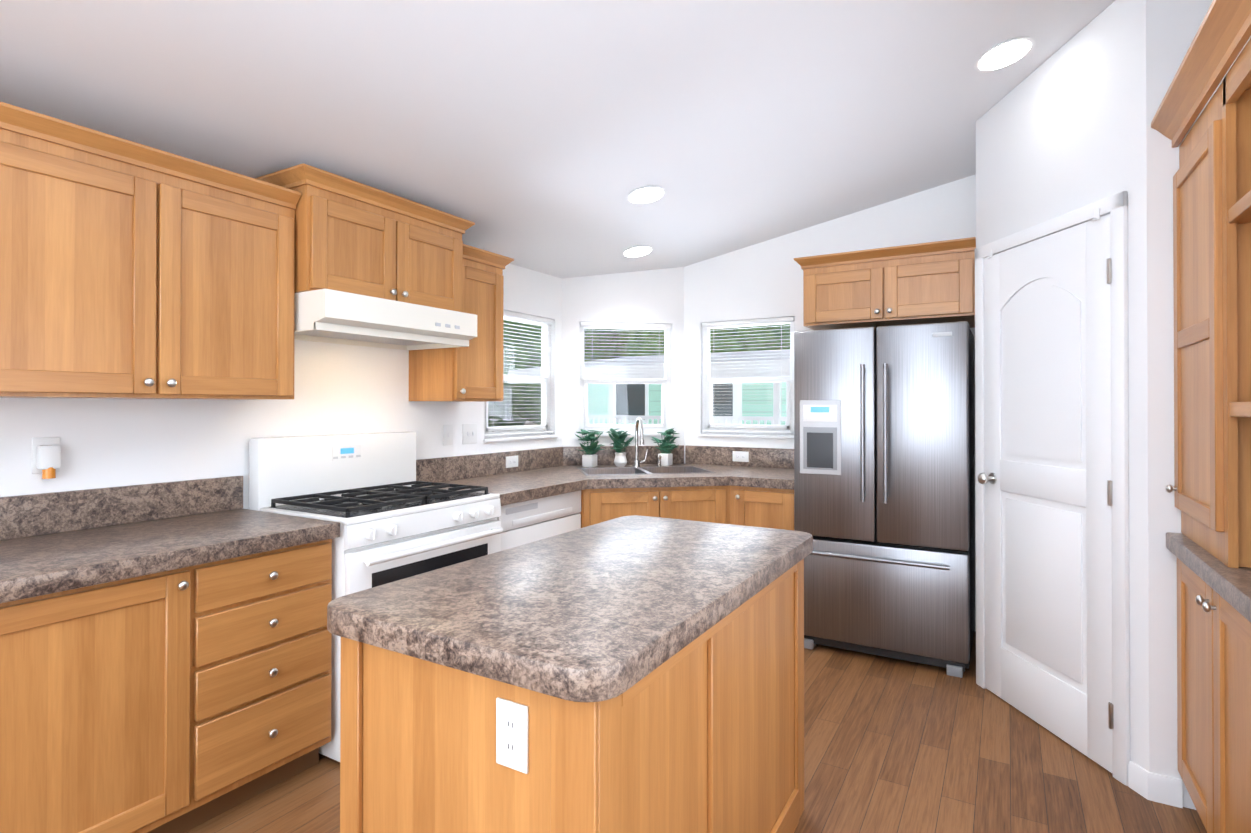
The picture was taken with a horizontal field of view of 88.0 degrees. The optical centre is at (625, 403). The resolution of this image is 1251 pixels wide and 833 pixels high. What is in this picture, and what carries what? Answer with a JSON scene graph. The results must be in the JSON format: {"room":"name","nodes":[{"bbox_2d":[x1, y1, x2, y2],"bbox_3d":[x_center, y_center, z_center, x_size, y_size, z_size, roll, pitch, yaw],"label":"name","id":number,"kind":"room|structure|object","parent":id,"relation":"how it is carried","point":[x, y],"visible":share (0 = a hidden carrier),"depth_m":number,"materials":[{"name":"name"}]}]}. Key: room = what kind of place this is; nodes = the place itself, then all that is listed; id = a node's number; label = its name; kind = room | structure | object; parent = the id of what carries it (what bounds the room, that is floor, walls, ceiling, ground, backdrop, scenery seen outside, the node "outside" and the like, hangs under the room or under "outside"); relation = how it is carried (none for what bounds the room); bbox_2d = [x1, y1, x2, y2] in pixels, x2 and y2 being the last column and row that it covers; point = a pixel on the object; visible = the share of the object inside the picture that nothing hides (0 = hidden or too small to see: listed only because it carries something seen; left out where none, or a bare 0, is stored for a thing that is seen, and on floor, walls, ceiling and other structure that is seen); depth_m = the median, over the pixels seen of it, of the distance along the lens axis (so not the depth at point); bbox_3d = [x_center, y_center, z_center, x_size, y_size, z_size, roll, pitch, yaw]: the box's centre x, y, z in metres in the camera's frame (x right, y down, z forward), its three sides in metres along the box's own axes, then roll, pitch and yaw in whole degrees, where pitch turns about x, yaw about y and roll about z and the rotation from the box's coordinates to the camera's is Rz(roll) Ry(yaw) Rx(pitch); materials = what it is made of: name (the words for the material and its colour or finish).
{"room":"kitchen","nodes":[
{"label":"kitchen","id":0,"kind":"room"},
{"bbox_2d":[0,174,975,630],"bbox_3d":[-0.143,-0.162,1.378,4.090,3.000,6.740,0,0,31],"label":"wall","id":1,"kind":"structure","parent":0,"point":[112,442],"depth_m":3.73,"materials":[{"name":"white paint"}]},
{"bbox_2d":[32,437,60,478],"bbox_3d":[-1.904,0.181,2.135,0.044,0.134,0.072,0,0,31],"label":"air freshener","id":2,"kind":"object","parent":1,"relation":"attached to","point":[46,457],"visible":0.96,"depth_m":2.12,"materials":[{"name":"white plastic"}]},
{"bbox_2d":[0,476,242,539],"bbox_3d":[-2.134,0.363,1.763,0.020,0.134,2.145,0,0,31],"label":"backsplash","id":3,"kind":"structure","parent":1,"relation":"attached to","point":[31,514],"depth_m":2.29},
{"bbox_2d":[0,101,300,399],"bbox_3d":[-1.700,-0.422,2.191,0.339,0.810,1.033,0,0,31],"label":"upper cabinet","id":4,"kind":"object","parent":1,"relation":"attached to","point":[131,269],"visible":1,"depth_m":2.06,"materials":[{"name":"brown wood"}]},
{"bbox_2d":[255,163,474,311],"bbox_3d":[-1.182,-0.675,2.978,0.439,0.475,0.925,0,0,31],"label":"upper cabinet","id":5,"kind":"object","parent":1,"relation":"attached to","point":[352,236],"visible":0.81,"depth_m":2.77,"materials":[{"name":"brown wood"}]},
{"bbox_2d":[294,289,476,349],"bbox_3d":[-1.153,-0.359,2.960,0.501,0.153,0.826,0,0,31],"label":"range hood","id":6,"kind":"object","parent":5,"relation":"attached to","point":[332,316],"visible":0.9,"depth_m":2.79,"materials":[{"name":"white metal"}]},
{"bbox_2d":[443,424,452,445],"bbox_3d":[-1.009,0.181,3.686,0.011,0.118,0.072,0,0,31],"label":"light switch","id":7,"kind":"object","parent":1,"relation":"attached to","point":[447,434],"visible":1,"depth_m":3.68,"materials":[{"name":"white plastic"}]},
{"bbox_2d":[409,244,513,401],"bbox_3d":[-0.901,-0.409,3.521,0.369,0.800,0.468,0,0,31],"label":"upper cabinet","id":8,"kind":"object","parent":1,"relation":"attached to","point":[473,372],"visible":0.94,"depth_m":3.42,"materials":[{"name":"brown wood"}]},
{"bbox_2d":[462,424,476,443],"bbox_3d":[-0.920,0.182,3.837,0.011,0.118,0.118,0,0,31],"label":"light switch","id":9,"kind":"object","parent":1,"relation":"attached to","point":[469,433],"visible":1,"depth_m":3.83,"materials":[{"name":"white plastic"}]},
{"bbox_2d":[416,447,563,481],"bbox_3d":[-0.802,0.376,4.024,0.020,0.134,1.387,0,0,31],"label":"backsplash","id":10,"kind":"structure","parent":1,"relation":"attached to","point":[477,465],"depth_m":3.89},
{"bbox_2d":[506,455,517,467],"bbox_3d":[-0.723,0.374,4.131,0.007,0.072,0.118,0,0,31],"label":"outlet","id":11,"kind":"object","parent":10,"relation":"attached to","point":[511,461],"visible":1,"depth_m":4.12,"materials":[{"name":"white plastic"}]},
{"bbox_2d":[483,309,557,442],"bbox_3d":[-0.723,-0.176,4.286,0.138,0.838,0.740,0,0,31],"label":"window","id":12,"kind":"structure","parent":1,"relation":"in","point":[545,429],"depth_m":4.41,"materials":[{"name":"white plastic"}]},
{"bbox_2d":[577,321,674,436],"bbox_3d":[-0.002,-0.174,4.778,0.720,0.838,0.138,0,0,-11],"label":"window","id":13,"kind":"structure","parent":1,"relation":"in","point":[650,429],"depth_m":4.76,"materials":[{"name":"white plastic"}]},
{"bbox_2d":[685,445,793,464],"bbox_3d":[0.883,0.379,4.529,1.015,0.134,0.019,0,0,31],"label":"backsplash","id":14,"kind":"structure","parent":1,"relation":"attached to","point":[719,455],"depth_m":4.58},
{"bbox_2d":[733,451,748,461],"bbox_3d":[0.809,0.376,4.556,0.118,0.072,0.007,0,0,31],"label":"electrical outlet","id":15,"kind":"object","parent":14,"relation":"attached to","point":[740,456],"visible":1,"depth_m":4.55,"materials":[{"name":"white plastic"}]},
{"bbox_2d":[698,315,794,438],"bbox_3d":[0.874,-0.175,4.611,0.720,0.838,0.138,0,0,31],"label":"window","id":16,"kind":"structure","parent":1,"relation":"in","point":[708,428],"depth_m":4.59,"materials":[{"name":"white plastic"}]},
{"bbox_2d":[794,237,975,329],"bbox_3d":[1.536,-0.643,3.788,0.926,0.390,0.649,0,0,31],"label":"upper cabinet","id":17,"kind":"object","parent":1,"relation":"attached to","point":[928,282],"visible":0.98,"depth_m":3.51,"materials":[{"name":"brown wood"}]},
{"bbox_2d":[0,0,1114,277],"bbox_3d":[-0.143,-1.314,1.385,4.450,0.912,7.100,0,0,31],"label":"ceiling","id":18,"kind":"structure","parent":0,"point":[544,136],"depth_m":2.42,"materials":[{"name":"white paint"}]},
{"bbox_2d":[622,245,653,257],"bbox_3d":[0.081,-1.005,4.292,0.213,0.043,0.216,0,0,31],"label":"ceiling light","id":19,"kind":"object","parent":18,"relation":"attached to","point":[637,251],"visible":1,"depth_m":4.28,"materials":[{"name":"white paint"}]},
{"bbox_2d":[626,186,666,203],"bbox_3d":[0.110,-1.094,3.405,0.213,0.043,0.216,0,0,31],"label":"ceiling light","id":20,"kind":"object","parent":18,"relation":"attached to","point":[645,194],"visible":1,"depth_m":3.39,"materials":[{"name":"white paint"}]},
{"bbox_2d":[974,37,1035,71],"bbox_3d":[1.510,-1.388,2.582,0.213,0.043,0.216,0,0,31],"label":"ceiling light","id":21,"kind":"object","parent":18,"relation":"attached to","point":[1004,54],"visible":1,"depth_m":2.57,"materials":[{"name":"white paint"}]},
{"bbox_2d":[185,631,1206,832],"bbox_3d":[-0.143,1.389,1.369,4.450,0.100,7.100,0,0,31],"label":"floor","id":22,"kind":"structure","parent":0,"point":[892,745],"depth_m":2.34,"materials":[{"name":"wood"}]},
{"bbox_2d":[0,568,199,832],"bbox_3d":[-1.730,0.914,1.858,0.618,0.854,0.607,0,0,31],"label":"base cabinet","id":23,"kind":"object","parent":22,"relation":"on","point":[165,657],"depth_m":1.77,"materials":[{"name":"brown wood"}]},
{"bbox_2d":[0,508,339,603],"bbox_3d":[-1.862,0.457,1.602,0.652,0.056,2.145,0,0,31],"label":"countertop","id":24,"kind":"structure","parent":23,"relation":"on","point":[53,563],"depth_m":1.98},
{"bbox_2d":[200,540,331,823],"bbox_3d":[-1.473,0.916,2.294,0.618,0.854,0.553,0,0,31],"label":"base cabinet","id":25,"kind":"object","parent":22,"relation":"on","point":[266,641],"depth_m":2.15,"materials":[{"name":"brown wood"}]},
{"bbox_2d":[249,432,502,761],"bbox_3d":[-1.058,0.747,2.874,0.706,1.200,0.833,0,0,31],"label":"stove","id":26,"kind":"object","parent":22,"relation":"on","point":[382,506],"visible":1,"depth_m":2.75,"materials":[{"name":"white metal"}]},
{"bbox_2d":[497,490,580,550],"bbox_3d":[-0.688,0.926,3.586,0.603,0.850,0.710,0,0,31],"label":"dishwasher","id":27,"kind":"object","parent":22,"relation":"on","point":[525,522],"visible":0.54,"depth_m":3.40,"materials":[{"name":"white metal"}]},
{"bbox_2d":[340,559,803,832],"bbox_3d":[-0.029,0.913,1.774,0.703,0.855,1.262,0,0,31],"label":"kitchen island","id":28,"kind":"object","parent":22,"relation":"on","point":[713,742],"depth_m":1.32,"materials":[{"name":"laminate"}]},
{"bbox_2d":[496,697,528,773],"bbox_3d":[-0.203,0.592,1.155,0.072,0.118,0.007,0,0,31],"label":"outlet","id":29,"kind":"object","parent":28,"relation":"attached to","point":[512,719],"visible":1,"depth_m":1.15,"materials":[{"name":"white plastic"}]},
{"bbox_2d":[327,515,812,714],"bbox_3d":[-0.012,0.483,1.773,0.730,0.105,1.340,0,0,31],"label":"island countertop","id":30,"kind":"structure","parent":28,"relation":"on","point":[583,617],"depth_m":1.38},
{"bbox_2d":[508,457,793,529],"bbox_3d":[0.268,0.899,4.173,1.710,0.909,1.252,0,0,31],"label":"base cabinet","id":31,"kind":"object","parent":22,"relation":"on","point":[715,484],"depth_m":3.90,"materials":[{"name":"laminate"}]},
{"bbox_2d":[424,473,763,522],"bbox_3d":[0.081,0.470,3.855,1.712,0.056,1.994,0,0,31],"label":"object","id":32,"kind":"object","parent":31,"relation":"on","point":[617,499],"depth_m":3.81,"materials":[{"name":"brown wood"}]},
{"bbox_2d":[575,429,604,466],"bbox_3d":[-0.250,0.314,4.522,0.225,0.263,0.212,0,0,31],"label":"plant","id":33,"kind":"object","parent":32,"relation":"on","point":[589,458],"visible":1,"depth_m":4.49,"materials":[{"name":"green plant"}]},
{"bbox_2d":[607,428,633,466],"bbox_3d":[-0.040,0.312,4.577,0.173,0.267,0.206,0,0,31],"label":"plant","id":34,"kind":"object","parent":32,"relation":"on","point":[618,439],"visible":1,"depth_m":4.55,"materials":[{"name":"green plant"}]},
{"bbox_2d":[633,417,661,466],"bbox_3d":[0.126,0.270,4.447,0.173,0.346,0.261,0,0,31],"label":"faucet","id":35,"kind":"object","parent":32,"relation":"on","point":[637,462],"visible":1,"depth_m":4.48,"materials":[{"name":"silver metal"}]},
{"bbox_2d":[651,428,679,465],"bbox_3d":[0.297,0.312,4.654,0.222,0.268,0.161,0,0,31],"label":"plant","id":36,"kind":"object","parent":32,"relation":"on","point":[667,456],"visible":1,"depth_m":4.62,"materials":[{"name":"green plant"}]},
{"bbox_2d":[794,321,974,677],"bbox_3d":[1.477,0.476,3.667,0.857,1.750,0.806,0,0,31],"label":"fridge","id":37,"kind":"object","parent":22,"relation":"on","point":[884,514],"visible":0.98,"depth_m":3.34,"materials":[{"name":"grey metal"}]},
{"bbox_2d":[1177,560,1245,832],"bbox_3d":[1.857,0.912,1.589,0.619,0.855,0.971,0,0,31],"label":"base cabinet","id":38,"kind":"object","parent":22,"relation":"on","point":[1214,677],"depth_m":1.78,"materials":[{"name":"brown wood"}]},
{"bbox_2d":[1166,532,1250,627],"bbox_3d":[0.992,0.449,0.147,0.643,0.055,4.337,0,0,31],"label":"countertop","id":39,"kind":"structure","parent":38,"relation":"on","point":[1232,586],"depth_m":1.68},
{"bbox_2d":[1151,0,1250,567],"bbox_3d":[1.485,-0.267,1.021,0.676,1.385,2.337,0,0,31],"label":"hutch","id":40,"kind":"object","parent":39,"relation":"on","point":[1211,488],"visible":0.98,"depth_m":1.74,"materials":[{"name":"brown wood"}]},
{"bbox_2d":[1246,624,1250,832],"bbox_3d":[1.422,0.908,0.852,0.619,0.855,1.022,0,0,31],"label":"base cabinet","id":41,"kind":"object","parent":22,"relation":"on","point":[1248,630],"depth_m":1.53,"materials":[{"name":"brown wood"}]},
{"bbox_2d":[976,0,1250,809],"bbox_3d":[2.239,-0.120,2.840,1.229,2.933,1.559,0,0,31],"label":"wall","id":42,"kind":"structure","parent":0,"point":[1065,128],"depth_m":2.25,"materials":[{"name":"white paint"}]},
{"bbox_2d":[975,191,1129,785],"bbox_3d":[1.727,0.300,2.697,0.501,2.092,0.696,0,0,31],"label":"door","id":43,"kind":"structure","parent":42,"relation":"in","point":[1052,485],"depth_m":2.59,"materials":[{"name":"white paint"}]},
{"bbox_2d":[1128,761,1182,807],"bbox_3d":[-0.347,1.292,1.023,3.850,0.090,5.719,0,0,31],"label":"baseboard","id":44,"kind":"structure","parent":42,"relation":"attached to","point":[1155,787],"depth_m":2.18,"materials":[{"name":"white paint"}]},
{"label":"outside","id":45,"kind":"structure","parent":0,"visible":0},
{"bbox_3d":[9.243,2.449,21.078,80.000,0.200,70.000,0,0,31],"label":"ground","id":46,"kind":"structure","parent":45,"visible":0},
{"bbox_2d":[488,319,789,426],"bbox_3d":[2.708,-2.810,14.356,53.151,10.769,32.593,0,0,31],"label":"trees","id":47,"kind":"object","parent":46,"relation":"on","point":[517,416],"depth_m":26.38,"materials":[{"name":"green plant"}]},
{"bbox_2d":[508,350,789,424],"bbox_3d":[7.842,0.445,13.297,19.400,3.720,9.750,0,0,31],"label":"house","id":48,"kind":"structure","parent":46,"relation":"on","point":[653,415],"depth_m":13.94,"materials":[{"name":"white"}]},
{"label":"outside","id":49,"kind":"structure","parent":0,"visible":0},
{"bbox_2d":[524,420,537,424],"bbox_3d":[38.986,8.544,55.749,160.000,44.000,80.000,0,0,31],"label":"hill","id":50,"kind":"structure","parent":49,"point":[528,423],"depth_m":43.73,"materials":[{"name":"white"}]}
]}

